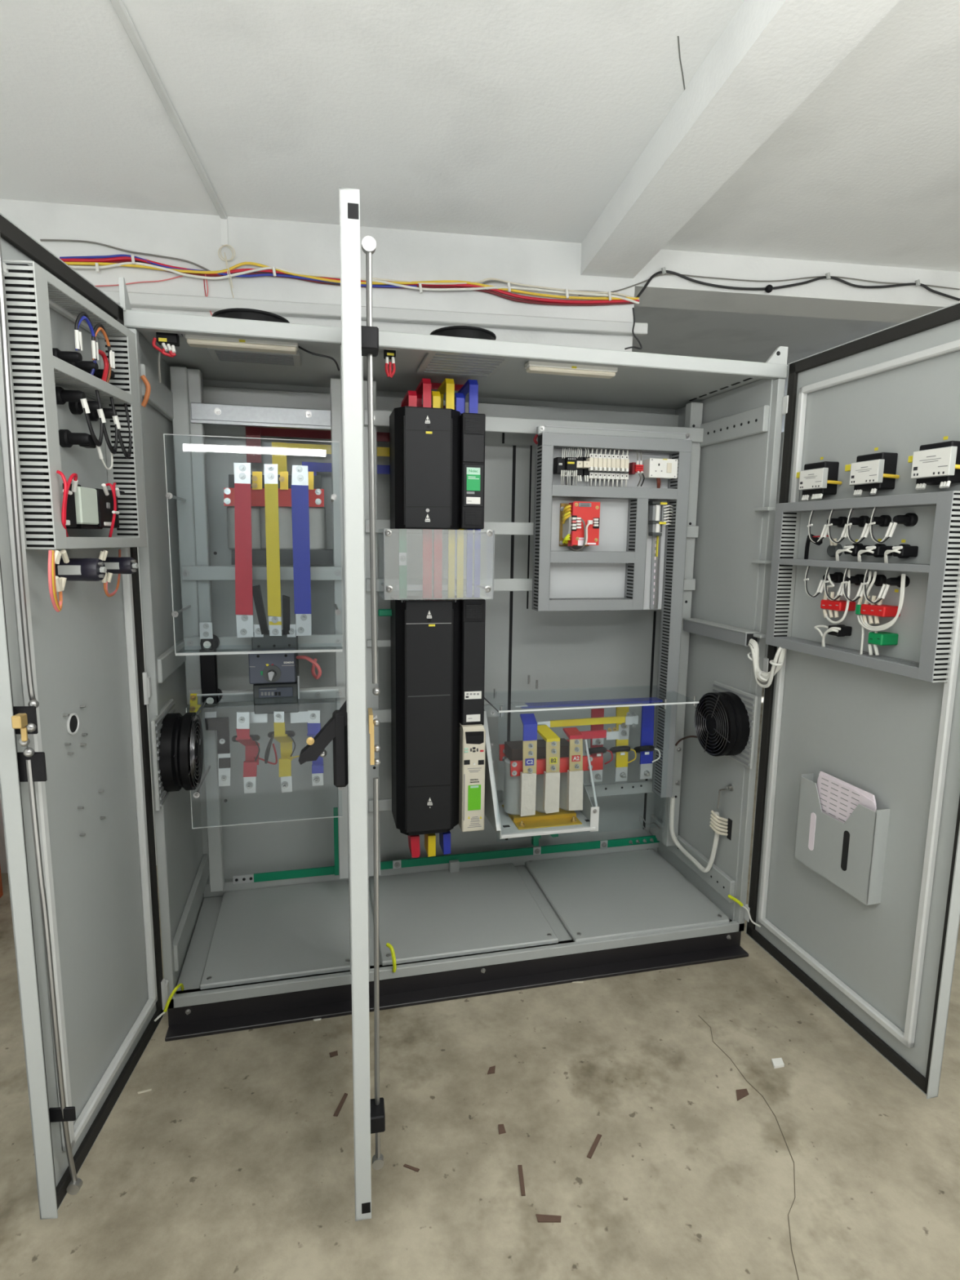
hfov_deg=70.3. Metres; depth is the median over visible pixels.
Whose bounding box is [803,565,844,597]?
holder
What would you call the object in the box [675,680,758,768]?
wall fan
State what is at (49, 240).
cable
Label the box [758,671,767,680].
cable tie
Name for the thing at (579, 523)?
transformer
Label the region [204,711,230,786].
neutral busbar
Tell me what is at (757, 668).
cable
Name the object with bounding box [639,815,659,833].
wire
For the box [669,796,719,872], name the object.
cable
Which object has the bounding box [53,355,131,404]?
duct
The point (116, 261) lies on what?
cable
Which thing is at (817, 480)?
transducer
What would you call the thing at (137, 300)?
cable tray
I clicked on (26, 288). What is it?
duct
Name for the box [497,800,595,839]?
tray
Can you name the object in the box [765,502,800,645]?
duct
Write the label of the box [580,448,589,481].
plug relay
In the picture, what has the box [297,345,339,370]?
wire
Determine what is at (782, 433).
wall
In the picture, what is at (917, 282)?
clip
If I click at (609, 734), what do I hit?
busbar
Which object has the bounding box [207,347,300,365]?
roof vent
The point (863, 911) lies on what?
tall cabinet
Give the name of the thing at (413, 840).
busbar
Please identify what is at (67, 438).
holder
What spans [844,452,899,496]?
transducer
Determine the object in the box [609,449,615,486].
miniature breaker
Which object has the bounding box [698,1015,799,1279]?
floor crack
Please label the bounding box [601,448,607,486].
miniature breaker
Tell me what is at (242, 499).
busbar
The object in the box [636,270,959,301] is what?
cable
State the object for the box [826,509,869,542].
holder
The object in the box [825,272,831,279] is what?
clip
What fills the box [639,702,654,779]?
busbar
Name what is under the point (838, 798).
papers
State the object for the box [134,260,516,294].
cable
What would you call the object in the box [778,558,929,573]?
duct
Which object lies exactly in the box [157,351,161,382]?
wire
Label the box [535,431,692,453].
duct
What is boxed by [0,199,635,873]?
wall
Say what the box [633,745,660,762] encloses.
holder
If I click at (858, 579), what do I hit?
holder
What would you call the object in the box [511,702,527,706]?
busbar end
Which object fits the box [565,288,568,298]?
cable tie
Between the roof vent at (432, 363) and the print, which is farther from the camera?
the print
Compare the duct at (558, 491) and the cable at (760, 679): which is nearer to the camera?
the cable at (760, 679)
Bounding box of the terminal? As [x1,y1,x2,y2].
[709,810,732,839]
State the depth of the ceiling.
2.10 m
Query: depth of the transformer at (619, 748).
2.64 m
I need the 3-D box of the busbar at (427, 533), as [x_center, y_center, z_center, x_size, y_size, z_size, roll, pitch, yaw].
[-0.181,-0.258,2.346,0.032,0.253,0.008,-1,9,-13]
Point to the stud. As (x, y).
(730, 784)
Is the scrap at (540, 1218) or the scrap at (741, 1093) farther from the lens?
the scrap at (741, 1093)
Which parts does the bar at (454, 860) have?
plate, joint plate, joint plate, joint plate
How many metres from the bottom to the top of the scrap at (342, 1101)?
0.002 m
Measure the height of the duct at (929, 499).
0.028 m
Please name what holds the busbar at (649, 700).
attached to the tall cabinet at (863, 911)
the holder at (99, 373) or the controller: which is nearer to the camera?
the holder at (99, 373)
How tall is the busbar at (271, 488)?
0.547 m
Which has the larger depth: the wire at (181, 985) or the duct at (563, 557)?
the duct at (563, 557)
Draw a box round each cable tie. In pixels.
[94,262,99,272]
[130,254,135,264]
[271,266,275,276]
[418,283,422,293]
[507,282,511,292]
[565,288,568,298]
[608,291,611,300]
[747,652,752,660]
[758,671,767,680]
[768,659,782,666]
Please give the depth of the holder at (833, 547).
2.03 m
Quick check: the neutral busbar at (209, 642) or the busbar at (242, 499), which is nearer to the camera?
the busbar at (242, 499)
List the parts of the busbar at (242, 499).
plate, plate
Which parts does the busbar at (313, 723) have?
plate, plate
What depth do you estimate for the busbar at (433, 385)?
2.44 m
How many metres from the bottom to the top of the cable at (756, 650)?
0.146 m
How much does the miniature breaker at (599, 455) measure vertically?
0.146 m
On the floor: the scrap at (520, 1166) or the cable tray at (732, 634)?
the scrap at (520, 1166)
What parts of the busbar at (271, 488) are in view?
plate, plate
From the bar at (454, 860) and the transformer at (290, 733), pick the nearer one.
the transformer at (290, 733)
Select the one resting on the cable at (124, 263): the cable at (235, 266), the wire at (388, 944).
the cable at (235, 266)
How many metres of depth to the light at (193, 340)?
1.91 m
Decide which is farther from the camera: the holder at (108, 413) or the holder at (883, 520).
the holder at (883, 520)
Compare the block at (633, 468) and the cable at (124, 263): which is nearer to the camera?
the block at (633, 468)
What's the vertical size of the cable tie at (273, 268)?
0.034 m
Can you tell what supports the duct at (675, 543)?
attached to the mounting plate
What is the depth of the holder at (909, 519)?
1.78 m
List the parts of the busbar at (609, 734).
plate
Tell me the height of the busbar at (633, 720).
0.062 m
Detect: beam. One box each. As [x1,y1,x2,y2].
[580,0,900,278]
[634,248,959,323]
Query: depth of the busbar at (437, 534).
2.35 m
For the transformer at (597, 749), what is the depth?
2.61 m
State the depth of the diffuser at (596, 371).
2.15 m
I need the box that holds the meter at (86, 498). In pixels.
[66,486,102,528]
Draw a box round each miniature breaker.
[586,447,593,485]
[591,448,598,485]
[596,448,602,486]
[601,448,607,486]
[604,449,611,486]
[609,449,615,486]
[613,449,620,486]
[617,449,624,486]
[622,450,629,487]
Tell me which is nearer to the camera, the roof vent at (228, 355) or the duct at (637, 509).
the roof vent at (228, 355)
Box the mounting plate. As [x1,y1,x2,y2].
[536,425,690,609]
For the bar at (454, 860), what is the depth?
2.85 m
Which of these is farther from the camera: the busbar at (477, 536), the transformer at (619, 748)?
the transformer at (619, 748)
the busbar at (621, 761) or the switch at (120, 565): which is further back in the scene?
the busbar at (621, 761)
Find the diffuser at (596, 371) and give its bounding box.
[525,365,615,378]
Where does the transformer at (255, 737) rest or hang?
attached to the busbar at (250, 765)
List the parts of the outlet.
plate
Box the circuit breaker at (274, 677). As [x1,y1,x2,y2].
[248,584,307,723]
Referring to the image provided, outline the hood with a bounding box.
[459,723,484,730]
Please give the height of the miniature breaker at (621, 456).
0.146 m
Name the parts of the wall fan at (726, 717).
wire, blade, blade, blade, blade, blade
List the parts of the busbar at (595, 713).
plate, plate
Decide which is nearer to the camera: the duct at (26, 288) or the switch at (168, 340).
the duct at (26, 288)
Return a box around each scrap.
[137,1088,151,1093]
[328,1050,337,1057]
[333,1093,347,1116]
[403,1164,419,1172]
[487,1065,495,1074]
[497,1124,506,1134]
[517,1164,525,1195]
[535,1213,561,1222]
[586,1133,601,1159]
[736,1088,748,1101]
[771,1057,784,1068]
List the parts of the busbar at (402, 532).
joint plate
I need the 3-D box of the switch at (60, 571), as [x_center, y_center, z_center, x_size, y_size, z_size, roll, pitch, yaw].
[-0.835,-0.122,1.375,0.108,0.122,0.215,-1,9,-13]
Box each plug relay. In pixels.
[574,447,583,481]
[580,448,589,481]
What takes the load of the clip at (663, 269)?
attached to the wall at (402, 255)
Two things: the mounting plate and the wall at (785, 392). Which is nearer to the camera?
the mounting plate
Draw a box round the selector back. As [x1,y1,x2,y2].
[814,624,852,646]
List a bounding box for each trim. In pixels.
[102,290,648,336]
[110,0,228,245]
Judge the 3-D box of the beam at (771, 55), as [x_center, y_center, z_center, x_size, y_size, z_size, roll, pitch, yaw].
[0.915,-1.295,0.498,0.240,0.130,5.100,0,8,-8]
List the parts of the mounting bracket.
brace rod, foot plate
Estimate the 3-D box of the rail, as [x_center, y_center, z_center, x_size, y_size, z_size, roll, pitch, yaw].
[0.691,-0.321,2.600,0.106,0.408,0.048,-1,9,-13]
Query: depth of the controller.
2.38 m
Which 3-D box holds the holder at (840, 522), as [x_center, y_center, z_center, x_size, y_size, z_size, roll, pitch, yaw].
[1.039,-0.349,2.038,0.066,0.116,0.092,-1,9,-13]
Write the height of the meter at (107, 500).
0.129 m
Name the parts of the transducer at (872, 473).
plate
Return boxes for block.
[628,449,644,486]
[820,569,855,623]
[855,571,906,631]
[867,631,898,655]
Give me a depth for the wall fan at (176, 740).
1.95 m
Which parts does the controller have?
label plate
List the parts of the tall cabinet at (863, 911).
lock rod, lock rod, panel, stiffener frame, door, frame post, rail, panel, rail, rail, fixing plate, acrylic guard, cross rail, cross rail, cross rail, cross rail, acrylic guard, gland plate, cross rail, swing handle, handle, frame post, door, stiffener frame, lock rod, lock rod, cross rail, sill, cross rail, cross rail, panel, acrylic guard, roof panel, floor plate, rail, rail, gland plate, cross rail, cross rail, cross rail, acrylic guard, cross rail, gland plate, rail, panel, rail, frame post, push button back, door, panel, stiffener frame, push button back, push button back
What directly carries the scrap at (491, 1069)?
on the floor
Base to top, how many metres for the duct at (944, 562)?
0.460 m
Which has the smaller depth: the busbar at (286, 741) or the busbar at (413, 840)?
the busbar at (286, 741)
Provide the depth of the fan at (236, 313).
2.02 m
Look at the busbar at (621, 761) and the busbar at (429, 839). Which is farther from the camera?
the busbar at (621, 761)
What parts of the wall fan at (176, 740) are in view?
filter plate, blade, blade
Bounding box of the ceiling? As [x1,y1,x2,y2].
[0,0,959,271]
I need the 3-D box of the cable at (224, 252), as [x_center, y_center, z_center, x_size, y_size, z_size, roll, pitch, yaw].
[-1.022,-1.463,2.778,0.033,0.219,0.004,0,8,-8]
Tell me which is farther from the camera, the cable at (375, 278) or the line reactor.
the cable at (375, 278)
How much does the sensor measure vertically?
0.080 m
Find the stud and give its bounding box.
[724,783,733,791]
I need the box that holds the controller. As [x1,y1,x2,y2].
[458,723,485,831]
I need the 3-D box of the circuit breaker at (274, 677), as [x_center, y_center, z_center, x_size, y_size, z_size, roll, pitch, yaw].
[-0.673,0.055,2.256,0.192,0.471,0.208,-1,9,-13]
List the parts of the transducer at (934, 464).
plate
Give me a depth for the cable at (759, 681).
2.27 m
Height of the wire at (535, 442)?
0.036 m
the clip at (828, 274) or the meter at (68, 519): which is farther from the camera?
the clip at (828, 274)
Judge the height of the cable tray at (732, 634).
0.051 m
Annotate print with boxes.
[466,693,479,697]
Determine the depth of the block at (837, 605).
1.99 m
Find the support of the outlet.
attached to the mounting plate
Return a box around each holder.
[52,311,96,375]
[55,386,103,446]
[58,429,113,470]
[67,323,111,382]
[68,396,118,453]
[85,350,115,378]
[88,403,132,458]
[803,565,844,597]
[807,510,847,542]
[822,567,864,599]
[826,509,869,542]
[826,537,842,556]
[841,568,886,601]
[845,508,891,543]
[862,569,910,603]
[868,506,918,542]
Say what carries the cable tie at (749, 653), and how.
attached to the cable at (756, 650)
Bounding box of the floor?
[0,687,959,1279]
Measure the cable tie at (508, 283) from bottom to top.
0.037 m
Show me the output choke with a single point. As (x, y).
(544, 780)
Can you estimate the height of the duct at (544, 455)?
0.584 m
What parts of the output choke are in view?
busbar link, busbar link, busbar link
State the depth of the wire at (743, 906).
2.43 m
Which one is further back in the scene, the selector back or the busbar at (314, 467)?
the busbar at (314, 467)
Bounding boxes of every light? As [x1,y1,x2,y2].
[184,333,298,354]
[524,360,617,378]
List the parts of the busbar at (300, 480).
plate, plate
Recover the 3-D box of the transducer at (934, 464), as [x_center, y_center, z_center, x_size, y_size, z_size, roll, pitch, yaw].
[1.124,-0.428,1.684,0.070,0.111,0.160,-1,9,-13]
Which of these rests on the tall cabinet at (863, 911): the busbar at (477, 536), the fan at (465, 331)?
the fan at (465, 331)
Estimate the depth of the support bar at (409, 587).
2.37 m
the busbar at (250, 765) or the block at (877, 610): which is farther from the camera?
the busbar at (250, 765)
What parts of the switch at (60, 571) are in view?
rating plate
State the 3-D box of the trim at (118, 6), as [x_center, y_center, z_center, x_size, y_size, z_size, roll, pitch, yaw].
[-0.650,-1.255,0.027,0.026,0.113,5.600,0,8,-8]
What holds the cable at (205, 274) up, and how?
hanging from the cable at (116, 261)
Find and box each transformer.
[231,734,260,760]
[267,730,295,756]
[559,501,599,551]
[585,746,613,764]
[608,746,636,763]
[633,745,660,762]
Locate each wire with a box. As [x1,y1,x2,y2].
[97,349,108,381]
[140,374,151,407]
[154,1011,165,1022]
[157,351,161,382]
[163,982,184,1012]
[253,743,277,764]
[264,732,274,764]
[296,655,321,679]
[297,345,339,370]
[386,942,396,973]
[533,434,537,444]
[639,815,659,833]
[716,786,732,808]
[728,894,743,906]
[742,905,760,927]
[859,626,864,654]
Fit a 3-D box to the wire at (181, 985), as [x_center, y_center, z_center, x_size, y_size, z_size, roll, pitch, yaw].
[-0.912,1.060,2.044,0.025,0.058,0.103,2,8,7]
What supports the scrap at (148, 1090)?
on the floor
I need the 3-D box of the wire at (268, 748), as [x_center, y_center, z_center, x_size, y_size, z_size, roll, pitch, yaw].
[-0.698,0.355,2.275,0.034,0.113,0.052,5,9,27]
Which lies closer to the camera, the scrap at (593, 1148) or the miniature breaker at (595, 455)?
the scrap at (593, 1148)
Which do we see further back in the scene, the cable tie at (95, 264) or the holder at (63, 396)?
the cable tie at (95, 264)
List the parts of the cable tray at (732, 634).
lid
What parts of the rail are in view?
terminal strip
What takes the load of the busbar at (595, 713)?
attached to the tall cabinet at (863, 911)
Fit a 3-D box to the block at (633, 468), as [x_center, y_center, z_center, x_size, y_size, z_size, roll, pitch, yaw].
[0.580,-0.641,2.512,0.050,0.145,0.054,-1,9,-13]
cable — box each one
[40,239,210,271]
[59,254,416,287]
[60,256,639,303]
[64,262,639,299]
[67,260,639,306]
[68,262,639,304]
[95,275,182,286]
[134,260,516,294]
[204,274,212,315]
[223,252,234,297]
[372,277,639,299]
[481,280,625,297]
[578,273,959,295]
[624,307,642,349]
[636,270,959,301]
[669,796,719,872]
[677,35,684,89]
[747,643,782,688]
[748,640,785,679]
[748,642,784,682]
[749,643,782,684]
[750,638,786,675]
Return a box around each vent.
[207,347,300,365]
[416,352,510,377]
[465,417,479,433]
[465,511,481,524]
[466,604,482,618]
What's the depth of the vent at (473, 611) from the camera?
2.32 m
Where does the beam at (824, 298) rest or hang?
attached to the wall at (402, 255)
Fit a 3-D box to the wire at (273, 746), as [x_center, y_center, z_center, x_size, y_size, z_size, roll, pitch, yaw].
[-0.724,0.382,2.291,0.088,0.071,0.023,2,9,11]
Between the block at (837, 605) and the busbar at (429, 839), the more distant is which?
the busbar at (429, 839)
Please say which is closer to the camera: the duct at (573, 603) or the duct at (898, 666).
the duct at (898, 666)
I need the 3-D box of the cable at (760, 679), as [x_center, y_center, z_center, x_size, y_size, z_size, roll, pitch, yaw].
[0.953,0.064,2.287,0.028,0.154,0.181,-2,9,-20]
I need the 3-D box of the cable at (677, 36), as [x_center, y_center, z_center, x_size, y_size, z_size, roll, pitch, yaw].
[0.553,-1.566,1.868,0.006,0.001,0.262,4,9,20]
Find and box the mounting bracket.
[483,709,599,839]
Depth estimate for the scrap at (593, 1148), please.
1.69 m
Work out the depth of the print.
2.36 m
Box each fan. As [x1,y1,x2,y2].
[150,699,203,811]
[211,307,289,323]
[430,325,496,340]
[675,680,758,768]
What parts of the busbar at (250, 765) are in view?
plate, plate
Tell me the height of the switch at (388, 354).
0.092 m
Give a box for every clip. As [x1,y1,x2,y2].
[661,266,666,274]
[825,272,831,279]
[915,279,920,286]
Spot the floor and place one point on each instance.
(237, 1162)
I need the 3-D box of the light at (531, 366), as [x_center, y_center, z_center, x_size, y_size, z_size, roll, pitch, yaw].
[0.290,-0.857,2.162,0.297,0.028,0.051,-1,9,-13]
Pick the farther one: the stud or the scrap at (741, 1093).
the stud
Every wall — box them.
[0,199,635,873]
[631,306,899,391]
[764,431,783,657]
[781,391,786,431]
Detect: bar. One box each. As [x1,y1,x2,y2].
[232,807,659,884]
[395,584,466,590]
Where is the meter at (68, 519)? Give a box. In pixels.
[56,470,80,537]
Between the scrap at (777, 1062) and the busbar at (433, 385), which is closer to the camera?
the scrap at (777, 1062)
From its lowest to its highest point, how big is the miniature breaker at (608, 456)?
0.146 m
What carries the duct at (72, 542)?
attached to the tall cabinet at (863, 911)
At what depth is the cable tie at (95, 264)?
2.69 m
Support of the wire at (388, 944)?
attached to the tall cabinet at (863, 911)
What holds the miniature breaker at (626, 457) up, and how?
attached to the rail
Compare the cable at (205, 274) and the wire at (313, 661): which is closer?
the wire at (313, 661)
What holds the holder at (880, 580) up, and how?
attached to the tall cabinet at (863, 911)
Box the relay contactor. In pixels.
[553,447,577,485]
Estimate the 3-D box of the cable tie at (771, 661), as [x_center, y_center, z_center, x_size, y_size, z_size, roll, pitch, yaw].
[0.966,0.075,2.221,0.041,0.014,0.040,-1,9,-13]
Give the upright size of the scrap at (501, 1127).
0.002 m
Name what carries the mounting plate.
attached to the tall cabinet at (863, 911)
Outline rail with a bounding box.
[648,501,673,608]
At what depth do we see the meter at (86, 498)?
1.46 m
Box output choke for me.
[498,713,603,829]
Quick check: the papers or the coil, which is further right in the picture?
the papers
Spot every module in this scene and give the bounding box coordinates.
[389,377,464,529]
[457,379,485,529]
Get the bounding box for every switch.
[48,549,106,612]
[98,549,137,596]
[151,332,182,357]
[383,349,395,377]
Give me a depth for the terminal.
2.54 m
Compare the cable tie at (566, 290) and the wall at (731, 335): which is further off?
the wall at (731, 335)
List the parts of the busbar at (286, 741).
plate, plate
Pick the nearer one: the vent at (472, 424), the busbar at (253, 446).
the vent at (472, 424)
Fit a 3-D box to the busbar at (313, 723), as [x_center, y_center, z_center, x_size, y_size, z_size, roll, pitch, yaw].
[-0.564,0.370,2.341,0.045,0.287,0.130,0,8,-7]
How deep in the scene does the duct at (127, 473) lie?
1.69 m
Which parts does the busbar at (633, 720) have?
plate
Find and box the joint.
[764,284,773,293]
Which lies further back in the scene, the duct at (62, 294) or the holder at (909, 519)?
the holder at (909, 519)
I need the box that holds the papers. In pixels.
[817,771,876,822]
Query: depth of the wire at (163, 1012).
1.97 m
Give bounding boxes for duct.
[2,259,66,549]
[46,271,127,336]
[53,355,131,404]
[66,537,140,549]
[97,328,146,546]
[532,444,553,611]
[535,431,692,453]
[548,597,632,611]
[550,551,635,563]
[551,484,677,500]
[624,498,648,609]
[652,451,691,797]
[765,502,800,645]
[772,636,919,679]
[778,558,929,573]
[782,492,937,512]
[917,490,959,682]
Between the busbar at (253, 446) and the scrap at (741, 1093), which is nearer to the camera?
the scrap at (741, 1093)
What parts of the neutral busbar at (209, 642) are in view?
plate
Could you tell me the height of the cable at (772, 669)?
0.173 m
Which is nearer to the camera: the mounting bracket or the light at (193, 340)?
the light at (193, 340)
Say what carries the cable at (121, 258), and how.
on the cable at (235, 266)
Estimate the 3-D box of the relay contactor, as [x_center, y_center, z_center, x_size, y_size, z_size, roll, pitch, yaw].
[0.314,-0.623,2.442,0.086,0.138,0.066,-1,9,-13]
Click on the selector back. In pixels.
(839, 630)
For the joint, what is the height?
0.034 m
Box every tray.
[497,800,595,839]
[683,617,759,646]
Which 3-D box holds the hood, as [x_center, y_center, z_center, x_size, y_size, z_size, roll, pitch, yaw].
[-0.043,0.295,2.453,0.083,0.021,0.190,-1,9,-13]
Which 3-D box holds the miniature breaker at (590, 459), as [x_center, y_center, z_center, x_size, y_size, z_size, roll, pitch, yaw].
[0.401,-0.630,2.460,0.035,0.146,0.070,-1,9,-13]
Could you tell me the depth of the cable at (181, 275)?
2.74 m
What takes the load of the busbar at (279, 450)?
attached to the tall cabinet at (863, 911)
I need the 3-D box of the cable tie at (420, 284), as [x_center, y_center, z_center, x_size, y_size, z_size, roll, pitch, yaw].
[-0.250,-1.483,2.874,0.017,0.036,0.012,-1,9,-13]
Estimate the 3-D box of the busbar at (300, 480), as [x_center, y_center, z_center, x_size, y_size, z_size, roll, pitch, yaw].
[-0.576,-0.283,2.197,0.054,0.546,0.024,-1,9,-13]
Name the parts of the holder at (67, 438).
stem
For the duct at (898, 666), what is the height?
0.029 m
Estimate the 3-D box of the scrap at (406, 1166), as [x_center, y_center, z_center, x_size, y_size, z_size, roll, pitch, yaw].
[-0.164,1.262,1.629,0.040,0.002,0.007,4,9,20]
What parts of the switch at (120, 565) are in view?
rating plate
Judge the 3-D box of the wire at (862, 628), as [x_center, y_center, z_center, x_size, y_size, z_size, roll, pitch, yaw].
[1.065,0.001,1.900,0.006,0.088,0.017,3,9,13]
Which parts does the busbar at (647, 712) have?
plate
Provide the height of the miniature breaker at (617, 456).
0.146 m
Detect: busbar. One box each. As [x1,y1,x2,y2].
[199,622,222,704]
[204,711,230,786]
[233,462,253,637]
[235,711,259,793]
[245,426,389,462]
[263,463,281,635]
[271,442,389,474]
[273,711,293,792]
[291,465,311,635]
[302,462,389,475]
[306,710,323,786]
[399,528,406,598]
[408,835,420,857]
[422,528,432,598]
[424,833,435,857]
[431,382,463,391]
[433,529,442,598]
[439,831,450,854]
[448,529,454,598]
[456,528,463,598]
[466,528,473,597]
[473,528,480,597]
[520,697,662,708]
[537,711,638,728]
[580,727,619,739]
[589,708,604,782]
[614,706,629,781]
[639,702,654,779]
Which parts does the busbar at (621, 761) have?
plate, plate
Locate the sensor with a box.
[804,533,828,559]
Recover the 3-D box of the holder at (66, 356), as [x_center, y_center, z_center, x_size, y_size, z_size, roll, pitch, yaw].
[-0.872,-0.635,1.461,0.067,0.128,0.093,0,8,-3]
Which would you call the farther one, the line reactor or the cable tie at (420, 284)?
the cable tie at (420, 284)
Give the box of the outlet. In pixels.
[641,457,678,488]
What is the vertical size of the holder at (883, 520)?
0.116 m
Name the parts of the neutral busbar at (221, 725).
plate, plate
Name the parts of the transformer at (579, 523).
rating plate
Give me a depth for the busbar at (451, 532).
2.36 m
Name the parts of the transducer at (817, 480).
plate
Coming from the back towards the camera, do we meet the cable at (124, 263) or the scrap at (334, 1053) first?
the cable at (124, 263)
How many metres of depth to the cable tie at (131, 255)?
2.71 m
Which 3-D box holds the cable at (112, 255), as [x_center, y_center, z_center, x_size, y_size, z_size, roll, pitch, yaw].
[-0.962,-1.510,2.785,1.402,0.064,0.010,0,8,-8]
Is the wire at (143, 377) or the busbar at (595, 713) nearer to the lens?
the wire at (143, 377)
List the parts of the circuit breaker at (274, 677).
knob, trip panel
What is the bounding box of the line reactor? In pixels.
[223,471,333,564]
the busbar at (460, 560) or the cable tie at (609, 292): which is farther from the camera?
the cable tie at (609, 292)
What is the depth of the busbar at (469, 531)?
2.38 m
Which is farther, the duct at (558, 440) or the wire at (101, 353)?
the duct at (558, 440)
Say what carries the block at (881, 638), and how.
attached to the tall cabinet at (863, 911)
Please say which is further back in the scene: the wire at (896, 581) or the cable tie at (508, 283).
the cable tie at (508, 283)
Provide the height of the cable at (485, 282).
0.037 m
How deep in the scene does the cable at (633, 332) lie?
2.99 m
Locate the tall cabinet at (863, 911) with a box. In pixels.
[0,186,959,1221]
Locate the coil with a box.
[217,244,235,288]
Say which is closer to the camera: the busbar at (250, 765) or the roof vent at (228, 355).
the roof vent at (228, 355)
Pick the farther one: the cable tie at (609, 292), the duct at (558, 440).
the cable tie at (609, 292)
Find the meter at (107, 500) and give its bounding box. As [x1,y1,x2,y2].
[93,482,124,537]
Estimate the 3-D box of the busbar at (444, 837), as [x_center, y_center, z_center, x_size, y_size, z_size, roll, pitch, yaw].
[-0.131,0.738,2.530,0.028,0.080,0.090,-1,9,-13]
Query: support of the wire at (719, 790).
attached to the stud
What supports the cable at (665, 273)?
attached to the wall at (402, 255)
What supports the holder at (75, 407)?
attached to the tall cabinet at (863, 911)
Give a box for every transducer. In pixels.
[795,461,841,501]
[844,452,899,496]
[907,440,959,489]
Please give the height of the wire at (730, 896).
0.026 m

